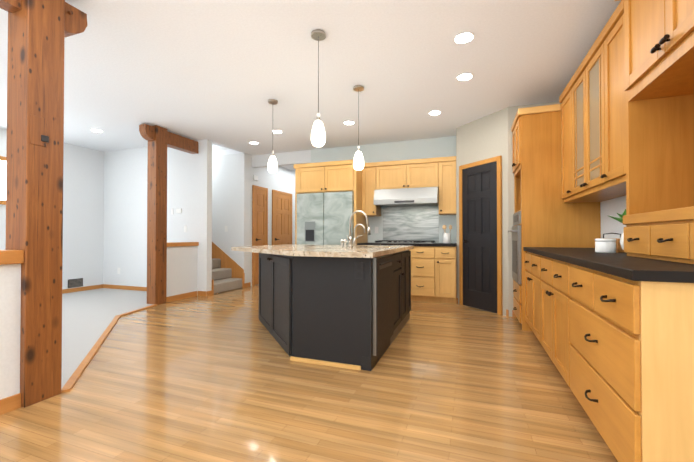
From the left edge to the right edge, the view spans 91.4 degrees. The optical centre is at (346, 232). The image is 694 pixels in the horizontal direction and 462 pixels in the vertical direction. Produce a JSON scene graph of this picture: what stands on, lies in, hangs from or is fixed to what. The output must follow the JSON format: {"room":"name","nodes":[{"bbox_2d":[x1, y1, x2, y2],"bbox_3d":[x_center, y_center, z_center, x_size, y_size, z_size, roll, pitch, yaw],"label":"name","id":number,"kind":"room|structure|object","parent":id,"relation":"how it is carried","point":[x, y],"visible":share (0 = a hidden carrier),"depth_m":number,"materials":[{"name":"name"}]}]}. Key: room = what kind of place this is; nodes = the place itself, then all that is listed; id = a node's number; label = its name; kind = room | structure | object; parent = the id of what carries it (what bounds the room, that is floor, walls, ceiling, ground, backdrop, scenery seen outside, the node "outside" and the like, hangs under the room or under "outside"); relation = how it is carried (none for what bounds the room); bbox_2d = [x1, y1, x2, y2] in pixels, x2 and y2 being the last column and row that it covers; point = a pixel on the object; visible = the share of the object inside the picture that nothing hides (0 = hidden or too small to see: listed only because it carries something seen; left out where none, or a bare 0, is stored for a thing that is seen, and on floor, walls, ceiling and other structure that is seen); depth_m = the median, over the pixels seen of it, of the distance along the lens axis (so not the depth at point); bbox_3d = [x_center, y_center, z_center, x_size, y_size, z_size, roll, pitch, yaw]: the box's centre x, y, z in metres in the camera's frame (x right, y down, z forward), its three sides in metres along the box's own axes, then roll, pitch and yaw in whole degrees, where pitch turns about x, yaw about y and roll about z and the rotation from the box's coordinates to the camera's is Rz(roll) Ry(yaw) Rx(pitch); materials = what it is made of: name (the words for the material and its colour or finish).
{"room":"kitchen","nodes":[
{"label":"kitchen","id":0,"kind":"room"},
{"bbox_2d":[0,250,23,414],"bbox_3d":[-2.812,0.561,-0.034,0.190,0.950,4.498,0,-1,20],"label":"wall","id":1,"kind":"structure","parent":0,"point":[11,261],"depth_m":2.01,"materials":[{"name":"white paint"}]},
{"bbox_2d":[0,128,103,289],"bbox_3d":[-6.195,-0.281,3.005,0.100,2.700,7.880,0,-1,20],"label":"wall","id":2,"kind":"structure","parent":0,"point":[83,211],"depth_m":6.31,"materials":[{"name":"white paint"}]},
{"bbox_2d":[0,156,5,204],"bbox_3d":[-5.436,-0.801,4.884,0.043,0.740,1.240,0,-1,20],"label":"living room window","id":3,"kind":"structure","parent":2,"relation":"in","point":[2,180],"depth_m":5.23,"materials":[{"name":"white"}]},
{"bbox_2d":[68,278,82,287],"bbox_3d":[-4.966,0.928,6.200,0.014,0.150,0.250,0,-1,20],"label":"air vent","id":4,"kind":"object","parent":2,"relation":"in","point":[78,282],"visible":1,"depth_m":6.20,"materials":[{"name":"black metal"}]},
{"bbox_2d":[62,284,102,293],"bbox_3d":[-6.109,1.021,3.065,0.012,0.073,7.678,0,-1,20],"label":"baseboard","id":5,"kind":"structure","parent":2,"relation":"attached to","point":[70,290],"depth_m":6.29,"materials":[{"name":"brown wood"}]},
{"bbox_2d":[103,139,211,295],"bbox_3d":[-3.818,-0.795,6.402,3.050,3.800,0.120,0,-1,20],"label":"wall","id":6,"kind":"structure","parent":0,"point":[189,184],"depth_m":6.33,"materials":[{"name":"white paint"}]},
{"bbox_2d":[102,284,146,290],"bbox_3d":[-3.748,1.056,6.281,2.190,0.073,0.018,0,-1,20],"label":"baseboard","id":7,"kind":"structure","parent":6,"relation":"attached to","point":[104,285],"depth_m":6.45,"materials":[{"name":"brown wood"}]},
{"bbox_2d":[166,242,198,302],"bbox_3d":[-2.762,0.632,5.588,0.180,0.930,0.656,0,-1,20],"label":"wall","id":8,"kind":"structure","parent":0,"point":[181,270],"depth_m":5.55,"materials":[{"name":"white paint"}]},
{"bbox_2d":[212,145,239,265],"bbox_3d":[-3.520,-0.784,7.369,2.950,3.800,0.100,0,-1,20],"label":"wall","id":9,"kind":"structure","parent":0,"point":[225,190],"depth_m":6.93,"materials":[{"name":"white paint"}]},
{"bbox_2d":[240,153,294,285],"bbox_3d":[-1.506,-0.223,8.439,0.100,2.700,3.500,0,-1,20],"label":"wall","id":10,"kind":"structure","parent":0,"point":[281,179],"depth_m":7.00,"materials":[{"name":"white paint"}]},
{"bbox_2d":[252,185,267,285],"bbox_3d":[-1.835,0.070,7.257,0.082,2.090,0.540,0,-1,20],"label":"hall door","id":11,"kind":"structure","parent":10,"relation":"in","point":[259,216],"depth_m":7.20,"materials":[{"name":"brown wood"}]},
{"bbox_2d":[272,190,291,244],"bbox_3d":[-1.521,0.079,8.122,0.082,2.090,0.900,0,-1,20],"label":"hall door","id":12,"kind":"structure","parent":10,"relation":"in","point":[281,218],"depth_m":8.09,"materials":[{"name":"brown wood"}]},
{"bbox_2d":[0,284,617,461],"bbox_3d":[-1.776,1.107,3.788,8.660,0.060,12.400,0,-1,20],"label":"floor","id":13,"kind":"structure","parent":0,"point":[220,377],"depth_m":2.13,"materials":[{"name":"brown wood"}]},
{"bbox_2d":[5,0,64,407],"bbox_3d":[-2.004,-0.289,2.183,0.220,2.698,0.200,0,-1,20],"label":"post","id":14,"kind":"object","parent":13,"relation":"on","point":[35,137],"visible":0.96,"depth_m":2.12,"materials":[{"name":"brown wood"}]},
{"bbox_2d":[0,0,86,36],"bbox_3d":[-2.740,-1.482,0.157,0.150,0.200,4.865,0,-1,20],"label":"beam","id":15,"kind":"structure","parent":14,"relation":"attached to","point":[75,21],"depth_m":2.32,"materials":[{"name":"brown wood"}]},
{"bbox_2d":[61,288,152,388],"bbox_3d":[-4.151,1.055,2.246,4.250,0.012,7.878,0,-1,20],"label":"carpet floor","id":16,"kind":"structure","parent":13,"relation":"on","point":[88,316],"depth_m":4.36,"materials":[{"name":"grey carpet"}]},
{"bbox_2d":[61,304,156,392],"bbox_3d":[-2.367,1.068,3.645,1.926,0.016,2.324,0,-1,20],"label":"trim","id":17,"kind":"structure","parent":13,"relation":"on","point":[74,378],"depth_m":2.92,"materials":[{"name":"brown wood"}]},
{"bbox_2d":[147,125,166,304],"bbox_3d":[-2.909,-0.257,5.193,0.180,2.698,0.200,0,-1,20],"label":"post","id":18,"kind":"object","parent":13,"relation":"on","point":[157,223],"visible":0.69,"depth_m":5.12,"materials":[{"name":"brown wood"}]},
{"bbox_2d":[139,124,197,153],"bbox_3d":[-2.820,-1.475,5.436,0.150,0.200,1.023,0,-1,20],"label":"beam","id":19,"kind":"structure","parent":18,"relation":"attached to","point":[175,141],"depth_m":5.44,"materials":[{"name":"brown wood"}]},
{"bbox_2d":[212,242,244,294],"bbox_3d":[-3.630,-0.115,6.869,3.058,2.450,0.896,0,-1,20],"label":"stairs","id":20,"kind":"structure","parent":13,"relation":"on","point":[228,273],"depth_m":6.74,"materials":[{"name":"brown wood"}]},
{"bbox_2d":[297,191,353,244],"bbox_3d":[-0.278,0.219,6.010,1.025,1.765,0.697,0,-1,20],"label":"refrigerator","id":21,"kind":"object","parent":13,"relation":"on","point":[323,218],"visible":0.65,"depth_m":5.68,"materials":[{"name":"grey metal"}]},
{"bbox_2d":[259,246,413,370],"bbox_3d":[-0.286,0.639,3.695,1.748,0.874,1.765,0,-1,20],"label":"kitchen island","id":22,"kind":"object","parent":13,"relation":"on","point":[348,306],"depth_m":2.77,"materials":[{"name":"black wood"}]},
{"bbox_2d":[231,246,398,257],"bbox_3d":[-0.501,0.177,3.259,1.825,0.040,0.980,0,-1,20],"label":"island countertop","id":23,"kind":"structure","parent":22,"relation":"on","point":[275,251],"depth_m":3.00,"materials":[{"name":"beige stone"}]},
{"bbox_2d":[351,238,358,245],"bbox_3d":[0.151,0.032,4.127,0.162,0.269,0.056,0,-1,20],"label":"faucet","id":24,"kind":"object","parent":23,"relation":"on","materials":[{"name":"silver metal"}]},
{"bbox_2d":[340,210,370,245],"bbox_3d":[0.101,-0.047,3.857,0.287,0.422,0.270,0,-1,20],"label":"faucet","id":25,"kind":"object","parent":23,"relation":"on","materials":[{"name":"silver metal"}]},
{"bbox_2d":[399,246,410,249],"bbox_3d":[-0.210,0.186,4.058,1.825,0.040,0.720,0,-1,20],"label":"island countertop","id":26,"kind":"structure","parent":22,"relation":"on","point":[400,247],"depth_m":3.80,"materials":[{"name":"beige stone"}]},
{"bbox_2d":[357,243,380,244],"bbox_3d":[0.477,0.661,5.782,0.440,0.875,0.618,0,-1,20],"label":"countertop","id":27,"kind":"structure","parent":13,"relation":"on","point":[357,243],"depth_m":5.49,"materials":[{"name":"black stone"}]},
{"bbox_2d":[409,247,440,302],"bbox_3d":[1.230,0.658,5.508,0.578,0.875,0.618,0,-1,20],"label":"base cabinet","id":28,"kind":"object","parent":13,"relation":"on","point":[434,273],"depth_m":5.19,"materials":[{"name":"brown wood"}]},
{"bbox_2d":[381,243,456,246],"bbox_3d":[0.997,0.202,5.592,1.550,0.039,0.628,0,-1,20],"label":"countertop","id":29,"kind":"structure","parent":28,"relation":"on","point":[435,244],"depth_m":5.22,"materials":[{"name":"black stone"}]},
{"bbox_2d":[373,240,435,243],"bbox_3d":[0.965,0.161,5.631,0.960,0.042,0.500,0,-1,20],"label":"cooktop","id":30,"kind":"object","parent":29,"relation":"in","point":[411,241],"visible":1,"depth_m":5.56,"materials":[{"name":"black metal"}]},
{"bbox_2d":[442,225,451,242],"bbox_3d":[1.615,0.031,5.460,0.151,0.299,0.126,0,-1,20],"label":"utensil crock","id":31,"kind":"object","parent":29,"relation":"on","point":[446,237],"visible":0.98,"depth_m":5.42,"materials":[{"name":"white ceramic"}]},
{"bbox_2d":[441,247,456,303],"bbox_3d":[1.584,0.657,5.379,0.304,0.875,0.618,0,-1,20],"label":"base cabinet","id":32,"kind":"object","parent":13,"relation":"on","point":[448,254],"depth_m":5.09,"materials":[{"name":"brown wood"}]},
{"bbox_2d":[524,251,538,339],"bbox_3d":[2.118,0.633,3.151,0.698,0.875,0.944,0,-1,20],"label":"base cabinet","id":33,"kind":"object","parent":13,"relation":"on","point":[531,304],"depth_m":3.32,"materials":[{"name":"brown wood"}]},
{"bbox_2d":[535,255,562,376],"bbox_3d":[1.839,0.625,2.384,0.698,0.875,0.944,0,-1,20],"label":"base cabinet","id":34,"kind":"object","parent":13,"relation":"on","point":[548,272],"depth_m":2.51,"materials":[{"name":"brown wood"}]},
{"bbox_2d":[508,104,600,330],"bbox_3d":[2.331,-0.141,3.914,0.814,2.440,0.676,0,-1,20],"label":"tall cabinet","id":35,"kind":"object","parent":13,"relation":"on","point":[544,215],"visible":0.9,"depth_m":3.68,"materials":[{"name":"brown wood"}]},
{"bbox_2d":[563,263,693,461],"bbox_3d":[1.539,0.616,1.557,0.698,0.875,0.944,0,-1,20],"label":"base cabinet","id":36,"kind":"object","parent":13,"relation":"on","point":[613,333],"depth_m":1.25,"materials":[{"name":"brown wood"}]},
{"bbox_2d":[523,247,693,282],"bbox_3d":[1.816,0.167,2.348,0.713,0.039,2.670,0,-1,20],"label":"countertop","id":37,"kind":"structure","parent":36,"relation":"on","point":[637,269],"depth_m":1.50,"materials":[{"name":"black stone"}]},
{"bbox_2d":[595,238,615,252],"bbox_3d":[1.896,0.098,2.485,0.126,0.102,0.126,0,-1,20],"label":"decorative jar","id":38,"kind":"object","parent":37,"relation":"on","point":[605,245],"visible":0.9,"depth_m":2.44,"materials":[{"name":"white ceramic"}]},
{"bbox_2d":[603,233,623,251],"bbox_3d":[2.176,0.076,2.670,0.220,0.149,0.460,0,-1,20],"label":"decorative tray","id":39,"kind":"object","parent":37,"relation":"on","point":[618,248],"visible":0.21,"depth_m":2.50,"materials":[{"name":"brown wood"}]},
{"bbox_2d":[607,209,625,249],"bbox_3d":[2.006,-0.005,2.329,0.341,0.304,0.287,0,-1,20],"label":"vase","id":40,"kind":"object","parent":37,"relation":"on","point":[622,234],"visible":0.02,"depth_m":2.33,"materials":[{"name":"white ceramic"}]},
{"bbox_2d":[615,0,693,263],"bbox_3d":[1.680,-0.690,1.563,0.426,1.654,1.025,0,-1,20],"label":"hutch","id":41,"kind":"object","parent":37,"relation":"on","point":[658,219],"visible":1,"depth_m":1.93,"materials":[{"name":"brown wood"}]},
{"bbox_2d":[0,0,620,170],"bbox_3d":[-1.776,-2.132,3.822,8.660,1.020,12.400,0,-1,20],"label":"ceiling","id":42,"kind":"structure","parent":0,"point":[220,73],"depth_m":3.33,"materials":[{"name":"white paint"}]},
{"bbox_2d":[268,99,277,172],"bbox_3d":[-0.913,-1.173,4.168,0.120,0.888,0.120,0,-1,20],"label":"pendant light","id":43,"kind":"object","parent":42,"relation":"hanging from","point":[272,166],"visible":1,"depth_m":4.13,"materials":[{"name":"white glass"}]},
{"bbox_2d":[311,29,325,146],"bbox_3d":[-0.235,-1.167,2.784,0.120,0.928,0.120,0,-1,20],"label":"pendant light","id":44,"kind":"object","parent":42,"relation":"hanging from","point":[318,137],"visible":1,"depth_m":2.75,"materials":[{"name":"white glass"}]},
{"bbox_2d":[343,121,354,124],"bbox_3d":[0.030,-1.606,4.980,0.170,0.005,0.170,0,-1,20],"label":"recessed light","id":45,"kind":"object","parent":42,"relation":"in","point":[348,122],"visible":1,"depth_m":4.96,"materials":[{"name":"white plastic"}]},
{"bbox_2d":[353,85,363,169],"bbox_3d":[0.131,-1.157,3.789,0.120,0.928,0.120,0,-1,20],"label":"pendant light","id":46,"kind":"object","parent":42,"relation":"hanging from","point":[358,163],"visible":1,"depth_m":3.76,"materials":[{"name":"white glass"}]},
{"bbox_2d":[428,111,440,114],"bbox_3d":[1.188,-1.611,4.580,0.170,0.005,0.170,0,-1,20],"label":"recessed light","id":47,"kind":"object","parent":42,"relation":"in","point":[434,113],"visible":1,"depth_m":4.59,"materials":[{"name":"white plastic"}]},
{"bbox_2d":[453,32,474,43],"bbox_3d":[0.983,-1.629,2.846,0.170,0.005,0.170,0,-1,20],"label":"recessed light","id":48,"kind":"object","parent":42,"relation":"in","point":[463,37],"visible":1,"depth_m":2.83,"materials":[{"name":"white plastic"}]},
{"bbox_2d":[456,73,472,80],"bbox_3d":[1.231,-1.622,3.543,0.170,0.005,0.170,0,-1,20],"label":"recessed light","id":49,"kind":"object","parent":42,"relation":"in","point":[464,76],"visible":1,"depth_m":3.53,"materials":[{"name":"white plastic"}]},
{"bbox_2d":[252,136,456,242],"bbox_3d":[-0.051,-0.245,6.367,4.050,2.700,0.100,0,-1,20],"label":"wall","id":50,"kind":"structure","parent":0,"point":[418,149],"depth_m":6.08,"materials":[{"name":"white paint"}]},
{"bbox_2d":[297,160,360,195],"bbox_3d":[-0.270,-0.931,6.044,1.035,0.504,0.668,0,-1,20],"label":"upper cabinet","id":51,"kind":"object","parent":50,"relation":"attached to","point":[331,176],"depth_m":5.71,"materials":[{"name":"brown wood"}]},
{"bbox_2d":[361,162,380,215],"bbox_3d":[0.433,-0.734,5.955,0.255,0.900,0.350,0,-1,20],"label":"upper cabinet","id":52,"kind":"object","parent":50,"relation":"attached to","point":[366,182],"depth_m":5.81,"materials":[{"name":"brown wood"}]},
{"bbox_2d":[373,157,436,191],"bbox_3d":[1.035,-0.949,5.739,1.025,0.474,0.350,0,-1,20],"label":"upper cabinet","id":53,"kind":"object","parent":50,"relation":"attached to","point":[418,173],"depth_m":5.58,"materials":[{"name":"brown wood"}]},
{"bbox_2d":[374,187,438,206],"bbox_3d":[1.004,-0.578,5.652,1.020,0.261,0.515,0,-1,20],"label":"range hood","id":54,"kind":"object","parent":50,"relation":"attached to","point":[421,196],"visible":0.89,"depth_m":5.44,"materials":[{"name":"silver metal"}]},
{"bbox_2d":[383,206,438,241],"bbox_3d":[1.096,-0.138,5.891,0.970,0.615,0.004,0,-1,20],"label":"backsplash","id":55,"kind":"structure","parent":50,"relation":"attached to","point":[421,223],"depth_m":5.88,"materials":[{"name":"grey tile"}]},
{"bbox_2d":[437,156,455,214],"bbox_3d":[1.644,-0.739,5.515,0.273,0.900,0.350,0,-1,20],"label":"upper cabinet","id":56,"kind":"object","parent":50,"relation":"attached to","point":[446,166],"depth_m":5.36,"materials":[{"name":"brown wood"}]},
{"bbox_2d":[456,107,508,315],"bbox_3d":[1.927,-0.262,4.813,0.100,2.700,0.933,0,-1,-25],"label":"wall","id":57,"kind":"structure","parent":0,"point":[483,138],"depth_m":4.63,"materials":[{"name":"white paint"}]},
{"bbox_2d":[459,155,502,314],"bbox_3d":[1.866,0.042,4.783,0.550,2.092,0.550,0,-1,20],"label":"pantry door","id":58,"kind":"structure","parent":57,"relation":"in","point":[480,234],"depth_m":4.74,"materials":[{"name":"black wood"}]},
{"bbox_2d":[508,101,560,316],"bbox_3d":[2.472,-0.267,4.279,0.800,2.700,0.100,0,-1,20],"label":"wall","id":59,"kind":"structure","parent":0,"point":[512,111],"depth_m":4.36,"materials":[{"name":"white paint"}]},
{"bbox_2d":[600,195,626,237],"bbox_3d":[1.520,-0.309,0.343,0.100,2.700,8.150,0,-1,20],"label":"wall","id":60,"kind":"structure","parent":0,"point":[613,207],"depth_m":3.20,"materials":[{"name":"white paint"}]},
{"bbox_2d":[559,88,605,202],"bbox_3d":[2.364,-0.880,3.332,0.348,1.135,0.462,0,-1,20],"label":"upper cabinet","id":61,"kind":"object","parent":60,"relation":"attached to","point":[563,97],"depth_m":3.52,"materials":[{"name":"brown wood"}]},
{"bbox_2d":[567,36,625,199],"bbox_3d":[2.163,-0.885,2.779,0.348,1.135,0.964,0,-1,20],"label":"upper cabinet","id":62,"kind":"object","parent":60,"relation":"attached to","point":[593,133],"depth_m":2.89,"materials":[{"name":"brown wood"}]},
{"bbox_2d":[599,0,625,191],"bbox_3d":[1.965,-0.891,2.235,0.348,1.135,0.442,0,-1,20],"label":"upper cabinet","id":63,"kind":"object","parent":60,"relation":"attached to","point":[612,115],"depth_m":2.33,"materials":[{"name":"brown wood"}]}
]}

